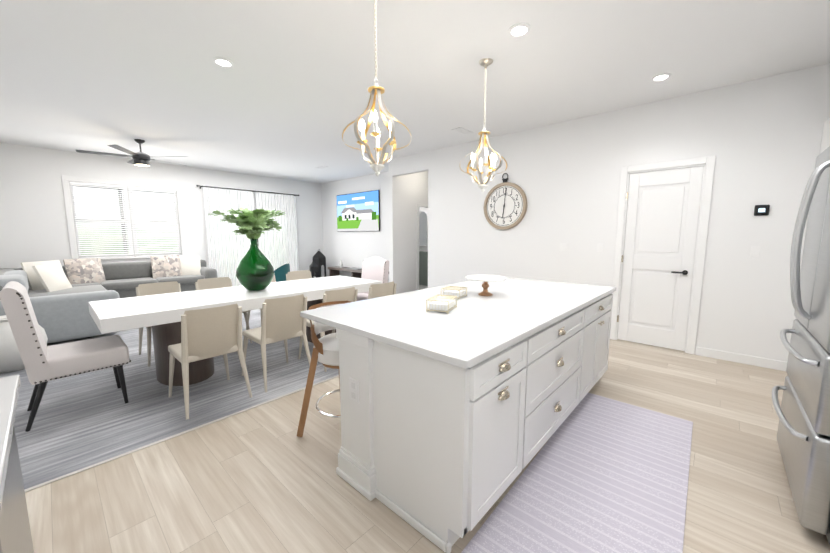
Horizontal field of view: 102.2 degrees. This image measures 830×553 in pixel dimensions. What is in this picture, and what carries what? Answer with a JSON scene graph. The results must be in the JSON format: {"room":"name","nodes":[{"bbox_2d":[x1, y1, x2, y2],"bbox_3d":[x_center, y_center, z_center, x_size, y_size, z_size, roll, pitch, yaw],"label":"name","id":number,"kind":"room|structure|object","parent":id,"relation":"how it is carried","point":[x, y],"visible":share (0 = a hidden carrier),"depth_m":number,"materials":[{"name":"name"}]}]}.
{"room":"open-plan kitchen","nodes":[
{"label":"open-plan kitchen","id":0,"kind":"room"},
{"bbox_2d":[0,142,323,275],"bbox_3d":[-5.181,-1.100,8.160,0.140,2.980,6.870,6,9,42],"label":"wall","id":1,"kind":"structure","parent":0,"point":[33,224],"depth_m":6.44,"materials":[{"name":"white paint"}]},
{"bbox_2d":[61,175,188,262],"bbox_3d":[-6.060,-1.158,7.141,0.190,1.685,1.950,6,9,42],"label":"window","id":2,"kind":"structure","parent":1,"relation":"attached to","point":[108,221],"depth_m":7.04,"materials":[{"name":"white glass"}]},
{"bbox_2d":[196,185,299,240],"bbox_3d":[-4.272,-1.617,8.899,0.134,1.324,2.614,6,9,42],"label":"curtain rod","id":3,"kind":"object","parent":1,"relation":"attached to","point":[244,190],"visible":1,"depth_m":8.52,"materials":[{"name":"black metal"}]},
{"bbox_2d":[202,185,298,286],"bbox_3d":[-4.244,-0.999,8.957,0.056,2.554,2.370,6,9,42],"label":"sheer curtains","id":4,"kind":"object","parent":3,"relation":"hanging from","point":[228,248],"visible":0.71,"depth_m":8.66,"materials":[{"name":"white fabric"}]},
{"bbox_2d":[321,171,388,282],"bbox_3d":[-1.398,-1.238,9.274,3.950,2.980,0.120,6,9,42],"label":"wall","id":5,"kind":"structure","parent":0,"point":[352,249],"depth_m":9.53,"materials":[{"name":"white paint"}]},
{"bbox_2d":[336,190,379,231],"bbox_3d":[-1.606,-1.780,9.284,1.860,1.055,0.048,6,9,42],"label":"wall-mounted tv","id":6,"kind":"object","parent":5,"relation":"attached to","point":[358,212],"visible":1,"depth_m":9.19,"materials":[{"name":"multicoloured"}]},
{"bbox_2d":[396,173,416,293],"bbox_3d":[-0.225,-1.025,7.552,0.120,2.980,0.650,6,9,42],"label":"wall","id":7,"kind":"structure","parent":0,"point":[406,193],"depth_m":7.51,"materials":[{"name":"white paint"}]},
{"bbox_2d":[0,0,829,183],"bbox_3d":[-0.738,-2.229,4.939,11.150,0.050,8.680,6,9,42],"label":"ceiling","id":8,"kind":"structure","parent":0,"point":[286,95],"depth_m":3.18,"materials":[{"name":"white paint"}]},
{"bbox_2d":[76,139,187,166],"bbox_3d":[-4.665,-2.088,5.670,1.486,0.409,1.545,6,9,42],"label":"ceiling fan","id":9,"kind":"object","parent":8,"relation":"hanging from","point":[140,158],"visible":1,"depth_m":5.55,"materials":[{"name":"black metal"}]},
{"bbox_2d":[212,57,233,66],"bbox_3d":[-1.763,-1.968,3.079,0.174,0.012,0.174,6,9,42],"label":"recessed light","id":10,"kind":"object","parent":8,"relation":"in","point":[222,62],"visible":1,"depth_m":3.07,"materials":[{"name":"white"}]},
{"bbox_2d":[342,0,411,175],"bbox_3d":[-0.249,-1.257,2.148,0.443,1.194,0.445,6,9,42],"label":"pendant light","id":11,"kind":"object","parent":8,"relation":"hanging from","point":[374,91],"visible":1,"depth_m":2.13,"materials":[{"name":"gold metal"}]},
{"bbox_2d":[451,127,472,134],"bbox_3d":[0.730,-2.222,5.121,0.160,0.008,0.360,6,9,42],"label":"ceiling vent","id":12,"kind":"object","parent":8,"relation":"in","point":[463,131],"visible":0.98,"depth_m":5.12,"materials":[{"name":"white metal"}]},
{"bbox_2d":[459,58,507,191],"bbox_3d":[0.651,-1.390,3.145,0.447,1.175,0.450,6,9,42],"label":"pendant light","id":13,"kind":"object","parent":8,"relation":"hanging from","point":[484,133],"visible":1,"depth_m":3.13,"materials":[{"name":"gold metal"}]},
{"bbox_2d":[508,23,530,36],"bbox_3d":[0.809,-1.908,2.596,0.174,0.012,0.174,6,9,42],"label":"recessed light","id":14,"kind":"object","parent":8,"relation":"in","point":[517,30],"visible":1,"depth_m":2.59,"materials":[{"name":"white plastic"}]},
{"bbox_2d":[650,73,671,81],"bbox_3d":[2.477,-2.004,3.371,0.174,0.012,0.174,6,9,42],"label":"recessed light","id":15,"kind":"object","parent":8,"relation":"in","point":[661,77],"visible":1,"depth_m":3.36,"materials":[{"name":"white plastic"}]},
{"bbox_2d":[416,171,427,289],"bbox_3d":[-0.088,-1.238,9.280,4.480,2.980,3.410,6,9,42],"label":"wall","id":16,"kind":"structure","parent":0,"point":[422,236],"depth_m":9.21,"materials":[{"name":"white paint"}]},
{"bbox_2d":[25,339,829,552],"bbox_3d":[-0.738,0.778,5.311,11.150,0.050,8.680,6,9,42],"label":"floor","id":17,"kind":"structure","parent":0,"point":[264,478],"depth_m":1.88,"materials":[{"name":"brown wood"}]},
{"bbox_2d":[0,501,15,552],"bbox_3d":[-0.987,0.907,0.451,0.330,0.885,0.577,6,9,42],"label":"base cabinet","id":18,"kind":"object","parent":17,"relation":"on","point":[5,530],"depth_m":0.81,"materials":[{"name":"white wood"}]},
{"bbox_2d":[4,440,33,552],"bbox_3d":[-1.342,0.868,0.772,0.630,0.885,0.577,6,9,42],"label":"base cabinet","id":19,"kind":"object","parent":17,"relation":"on","point":[14,529],"depth_m":1.02,"materials":[{"name":"white wood"}]},
{"bbox_2d":[0,374,20,524],"bbox_3d":[-0.464,0.507,-0.061,3.012,0.035,0.602,6,9,42],"label":"countertop","id":20,"kind":"structure","parent":19,"relation":"on","point":[10,385],"depth_m":0.89,"materials":[{"name":"white stone"}]},
{"bbox_2d":[0,309,338,491],"bbox_3d":[-2.687,0.652,6.093,6.600,0.008,6.630,6,9,42],"label":"floor carpet","id":21,"kind":"object","parent":17,"relation":"on","point":[84,421],"visible":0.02,"depth_m":2.79,"materials":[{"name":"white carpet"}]},
{"bbox_2d":[0,315,47,372],"bbox_3d":[-4.217,0.691,3.503,0.500,0.555,0.500,6,9,42],"label":"armchair","id":22,"kind":"object","parent":21,"relation":"on","point":[10,359],"visible":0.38,"depth_m":3.36,"materials":[{"name":"fabric"}]},
{"bbox_2d":[0,281,130,431],"bbox_3d":[-2.739,0.550,2.682,0.520,1.044,0.629,6,9,42],"label":"end chair","id":23,"kind":"object","parent":21,"relation":"on","point":[43,363],"visible":1,"depth_m":2.46,"materials":[{"name":"fabric"}]},
{"bbox_2d":[0,255,216,342],"bbox_3d":[-4.990,0.163,5.861,3.180,0.904,3.180,6,9,42],"label":"sectional sofa","id":24,"kind":"object","parent":21,"relation":"on","point":[60,297],"visible":0.77,"depth_m":5.42,"materials":[{"name":"grey fabric"}]},
{"bbox_2d":[135,281,180,366],"bbox_3d":[-2.876,0.508,3.873,0.552,0.832,0.492,6,9,42],"label":"dining chair","id":25,"kind":"object","parent":21,"relation":"on","point":[157,288],"visible":0.4,"depth_m":3.92,"materials":[{"name":"beige leather"}]},
{"bbox_2d":[168,304,251,419],"bbox_3d":[-1.772,0.634,2.850,0.552,0.832,0.492,6,9,42],"label":"dining chair","id":26,"kind":"object","parent":21,"relation":"on","point":[210,332],"visible":1,"depth_m":2.67,"materials":[{"name":"beige fabric"}]},
{"bbox_2d":[195,277,251,342],"bbox_3d":[-2.479,0.454,4.306,0.552,0.832,0.492,6,9,42],"label":"dining chair","id":27,"kind":"object","parent":21,"relation":"on","point":[211,283],"visible":0.29,"depth_m":4.40,"materials":[{"name":"beige leather"}]},
{"bbox_2d":[88,275,381,385],"bbox_3d":[-1.779,0.531,3.939,1.000,0.765,2.850,6,9,42],"label":"dining table","id":28,"kind":"object","parent":21,"relation":"on","point":[160,314],"visible":0.62,"depth_m":3.17,"materials":[{"name":"white wood"}]},
{"bbox_2d":[209,207,286,290],"bbox_3d":[-1.844,-0.313,3.771,0.835,0.944,0.849,6,9,42],"label":"vase","id":29,"kind":"object","parent":28,"relation":"on","point":[255,270],"visible":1,"depth_m":3.71,"materials":[{"name":"green glass"}]},
{"bbox_2d":[246,275,275,329],"bbox_3d":[-2.069,0.399,4.754,0.552,0.832,0.492,6,9,42],"label":"dining chair","id":30,"kind":"object","parent":21,"relation":"on","point":[248,312],"visible":0.04,"depth_m":4.74,"materials":[{"name":"beige leather"}]},
{"bbox_2d":[242,294,310,391],"bbox_3d":[-1.369,0.580,3.291,0.552,0.832,0.492,6,9,42],"label":"dining chair","id":31,"kind":"object","parent":21,"relation":"on","point":[282,319],"visible":0.94,"depth_m":3.10,"materials":[{"name":"beige fabric"}]},
{"bbox_2d":[274,263,289,281],"bbox_3d":[-3.212,0.082,7.613,0.760,0.763,0.760,1,7,8],"label":"barrel chair","id":32,"kind":"object","parent":21,"relation":"on","point":[281,272],"visible":0.21,"depth_m":7.38,"materials":[{"name":"fabric"}]},
{"bbox_2d":[286,270,311,280],"bbox_3d":[-1.666,0.344,5.195,0.552,0.832,0.492,6,9,42],"label":"dining chair","id":33,"kind":"object","parent":21,"relation":"on","point":[298,275],"visible":0.15,"depth_m":5.33,"materials":[{"name":"beige leather"}]},
{"bbox_2d":[309,261,318,277],"bbox_3d":[-2.914,-0.121,9.671,0.215,0.655,0.215,-4,8,-30],"label":"lantern","id":34,"kind":"object","parent":21,"relation":"on","point":[313,267],"visible":0.65,"depth_m":9.60,"materials":[{"name":"black metal"}]},
{"bbox_2d":[313,249,325,276],"bbox_3d":[-2.878,-0.332,10.074,0.277,0.975,0.277,4,8,31],"label":"lantern","id":35,"kind":"object","parent":21,"relation":"on","point":[319,258],"visible":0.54,"depth_m":9.96,"materials":[{"name":"black metal"}]},
{"bbox_2d":[298,287,357,371],"bbox_3d":[-0.959,0.524,3.739,0.552,0.832,0.492,6,9,42],"label":"dining chair","id":36,"kind":"object","parent":21,"relation":"on","point":[348,294],"visible":0.17,"depth_m":3.55,"materials":[{"name":"beige leather"}]},
{"bbox_2d":[328,260,361,277],"bbox_3d":[-1.615,-0.087,9.251,2.250,0.690,0.385,6,9,42],"label":"media console","id":37,"kind":"object","parent":21,"relation":"on","point":[354,271],"visible":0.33,"depth_m":9.43,"materials":[{"name":"brown wood"}]},
{"bbox_2d":[357,256,388,300],"bbox_3d":[-0.783,0.245,5.008,0.520,1.079,0.629,6,9,42],"label":"end chair","id":38,"kind":"object","parent":21,"relation":"on","point":[375,268],"visible":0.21,"depth_m":5.06,"materials":[{"name":"fabric"}]},
{"bbox_2d":[368,281,396,298],"bbox_3d":[-0.555,0.470,4.179,0.552,0.832,0.492,6,9,42],"label":"dining chair","id":39,"kind":"object","parent":21,"relation":"on","point":[381,290],"visible":0.27,"depth_m":3.95,"materials":[{"name":"beige leather"}]},
{"bbox_2d":[297,301,350,436],"bbox_3d":[-0.494,0.663,2.366,0.472,0.909,0.523,5,9,35],"label":"bar stool","id":40,"kind":"object","parent":17,"relation":"on","point":[325,352],"visible":0.27,"depth_m":2.25,"materials":[{"name":"brown wood"}]},
{"bbox_2d":[328,289,615,552],"bbox_3d":[0.700,0.651,2.528,0.908,0.885,2.476,6,9,42],"label":"kitchen island","id":41,"kind":"object","parent":17,"relation":"on","point":[453,420],"depth_m":1.65,"materials":[{"name":"white wood"}]},
{"bbox_2d":[300,277,615,364],"bbox_3d":[0.573,0.177,2.614,1.250,0.035,2.490,6,9,42],"label":"island countertop","id":42,"kind":"structure","parent":41,"relation":"on","point":[478,326],"depth_m":2.01,"materials":[{"name":"white stone"}]},
{"bbox_2d":[426,294,456,313],"bbox_3d":[0.176,0.175,2.167,0.146,0.078,0.205,3,8,22],"label":"trinket box","id":43,"kind":"object","parent":42,"relation":"on","point":[444,304],"visible":1,"depth_m":2.10,"materials":[{"name":"gold metal"}]},
{"bbox_2d":[441,286,466,298],"bbox_3d":[0.303,0.124,2.602,0.156,0.073,0.155,4,8,31],"label":"trinket box","id":44,"kind":"object","parent":42,"relation":"on","point":[454,292],"visible":0.92,"depth_m":2.57,"materials":[{"name":"gold metal"}]},
{"bbox_2d":[465,275,506,295],"bbox_3d":[0.568,0.076,2.694,0.330,0.146,0.330,6,9,42],"label":"cake stand","id":45,"kind":"object","parent":42,"relation":"on","point":[485,279],"visible":0.98,"depth_m":2.67,"materials":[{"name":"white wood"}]},
{"bbox_2d":[461,393,692,552],"bbox_3d":[1.007,1.179,1.838,0.740,0.007,2.450,6,9,41],"label":"runner rug","id":46,"kind":"object","parent":17,"relation":"on","point":[601,474],"visible":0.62,"depth_m":1.84,"materials":[{"name":"grey fabric"}]},
{"bbox_2d":[772,146,829,544],"bbox_3d":[2.358,0.279,1.522,0.933,1.870,0.910,6,9,42],"label":"refrigerator","id":47,"kind":"object","parent":17,"relation":"on","point":[803,432],"visible":1,"depth_m":1.68,"materials":[{"name":"grey metal"}]},
{"bbox_2d":[796,117,829,318],"bbox_3d":[3.449,-0.122,2.405,0.617,2.450,1.887,6,9,42],"label":"tall cabinet","id":48,"kind":"object","parent":17,"relation":"on","point":[825,142],"depth_m":3.04,"materials":[{"name":"white"}]},
{"bbox_2d":[388,63,829,361],"bbox_3d":[1.914,-0.723,5.107,6.600,2.980,0.120,6,9,42],"label":"wall","id":49,"kind":"structure","parent":0,"point":[760,139],"depth_m":3.98,"materials":[{"name":"white paint"}]},
{"bbox_2d":[483,173,526,229],"bbox_3d":[1.435,-1.200,5.371,0.750,0.892,0.050,6,9,42],"label":"wall clock","id":50,"kind":"object","parent":49,"relation":"attached to","point":[505,205],"visible":1,"depth_m":5.36,"materials":[{"name":"brown wood"}]},
{"bbox_2d":[610,156,715,354],"bbox_3d":[2.998,-0.244,4.143,0.900,2.265,0.166,6,9,42],"label":"door","id":51,"kind":"structure","parent":49,"relation":"attached to","point":[661,241],"depth_m":4.09,"materials":[{"name":"white wood"}]},
{"bbox_2d":[695,347,786,370],"bbox_3d":[3.807,0.928,3.485,1.360,0.100,0.016,6,9,42],"label":"baseboard","id":52,"kind":"structure","parent":49,"relation":"attached to","point":[748,359],"depth_m":3.67,"materials":[{"name":"white wood"}]},
{"bbox_2d":[754,205,769,215],"bbox_3d":[3.598,-0.687,3.472,0.110,0.110,0.024,6,9,42],"label":"thermostat","id":53,"kind":"object","parent":49,"relation":"attached to","point":[761,210],"visible":1,"depth_m":3.46,"materials":[{"name":"black plastic"}]}
]}

